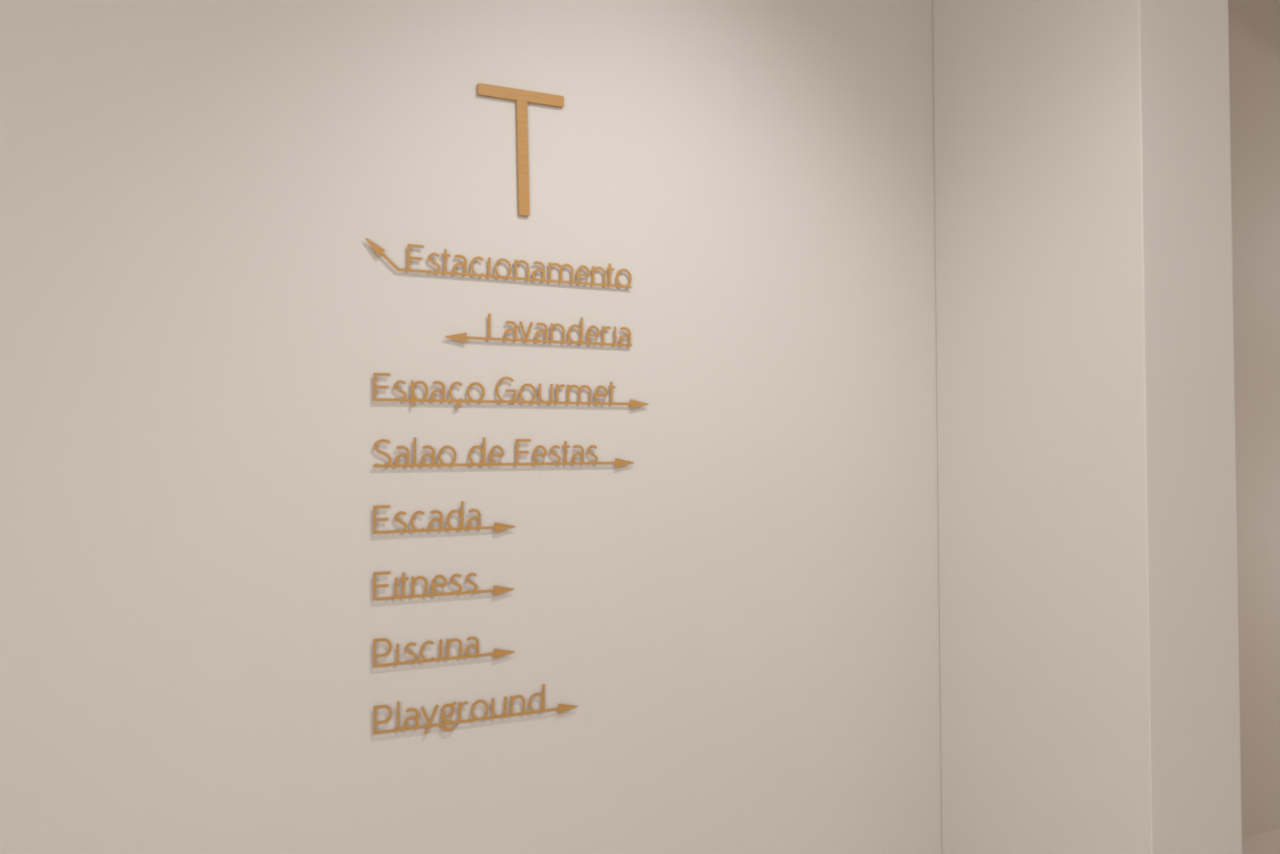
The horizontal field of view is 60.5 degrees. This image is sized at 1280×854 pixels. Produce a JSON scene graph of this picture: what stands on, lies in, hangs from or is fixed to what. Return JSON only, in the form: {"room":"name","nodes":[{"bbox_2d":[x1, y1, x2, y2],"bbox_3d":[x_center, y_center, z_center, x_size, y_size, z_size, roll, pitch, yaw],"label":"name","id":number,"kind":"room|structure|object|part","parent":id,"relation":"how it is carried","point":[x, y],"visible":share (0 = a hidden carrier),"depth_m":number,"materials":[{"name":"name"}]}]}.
{"room":"apartment building lobby","nodes":[
{"label":"apartment building lobby","id":0,"kind":"room"},
{"bbox_2d":[0,0,1279,853],"bbox_3d":[0.581,-0.136,3.386,8.100,3.400,0.200,0,-1,-29],"label":"wall","id":1,"kind":"structure","parent":0,"point":[740,617],"depth_m":2.74,"materials":[{"name":"white paint"}]},
{"bbox_2d":[373,571,513,600],"bbox_3d":[-0.473,0.381,2.669,0.356,0.076,0.010,0,-1,-29],"label":"direction sign","id":2,"kind":"object","parent":1,"relation":"attached to","point":[497,590],"visible":1,"depth_m":2.65,"materials":[{"name":"brown wood"}]},
{"bbox_2d":[373,636,514,667],"bbox_3d":[-0.472,0.537,2.666,0.357,0.076,0.010,0,-1,-29],"label":"direction sign","id":3,"kind":"object","parent":1,"relation":"attached to","point":[497,653],"visible":1,"depth_m":2.65,"materials":[{"name":"brown wood"}]},
{"bbox_2d":[373,501,515,533],"bbox_3d":[-0.472,0.222,2.673,0.360,0.080,0.010,0,-1,-29],"label":"direction sign","id":4,"kind":"object","parent":1,"relation":"attached to","point":[497,527],"visible":1,"depth_m":2.66,"materials":[{"name":"brown wood"}]},
{"bbox_2d":[373,683,577,734],"bbox_3d":[-0.395,0.695,2.705,0.531,0.086,0.010,0,-1,-29],"label":"direction sign","id":5,"kind":"object","parent":1,"relation":"attached to","point":[561,708],"visible":1,"depth_m":2.67,"materials":[{"name":"brown wood"}]},
{"bbox_2d":[364,237,631,287],"bbox_3d":[-0.337,-0.408,2.762,0.715,0.073,0.010,0,-1,-29],"label":"direction sign","id":6,"kind":"object","parent":1,"relation":"attached to","point":[378,250],"visible":1,"depth_m":2.76,"materials":[{"name":"brown wood"}]},
{"bbox_2d":[373,437,634,468],"bbox_3d":[-0.324,0.066,2.759,0.701,0.080,0.010,0,-1,-29],"label":"direction sign","id":7,"kind":"object","parent":1,"relation":"attached to","point":[618,463],"visible":1,"depth_m":2.73,"materials":[{"name":"brown wood"}]},
{"bbox_2d":[373,373,648,408],"bbox_3d":[-0.305,-0.085,2.773,0.746,0.081,0.010,0,-1,-29],"label":"direction sign","id":8,"kind":"object","parent":1,"relation":"attached to","point":[633,403],"visible":1,"depth_m":2.74,"materials":[{"name":"brown wood"}]},
{"bbox_2d":[477,83,564,216],"bbox_3d":[-0.301,-0.698,2.789,0.236,0.322,0.010,0,-1,-29],"label":"letter sign","id":9,"kind":"object","parent":1,"relation":"attached to","point":[522,97],"visible":1,"depth_m":2.79,"materials":[{"name":"brown wood"}]},
{"bbox_3d":[-0.298,-0.687,2.790,0.035,0.300,0.008,0,-1,-29],"label":"stem","id":10,"kind":"part","parent":9,"relation":"part of","materials":[{"name":"brown wood"}]},
{"bbox_2d":[445,313,631,346],"bbox_3d":[-0.251,-0.246,2.806,0.519,0.080,0.010,0,-1,-29],"label":"direction sign","id":11,"kind":"object","parent":1,"relation":"attached to","point":[463,337],"visible":1,"depth_m":2.81,"materials":[{"name":"brown wood"}]},
{"bbox_2d":[932,0,1241,853],"bbox_3d":[1.282,-0.142,3.235,0.378,3.400,0.742,0,-1,-29],"label":"wall column","id":12,"kind":"structure","parent":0,"point":[1090,692],"depth_m":2.99,"materials":[{"name":"white paint"}]},
{"bbox_2d":[1241,828,1279,853],"bbox_3d":[1.998,1.581,0.815,8.500,0.150,6.000,0,-1,-29],"label":"floor","id":13,"kind":"structure","parent":0,"point":[1268,842],"depth_m":4.14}
]}

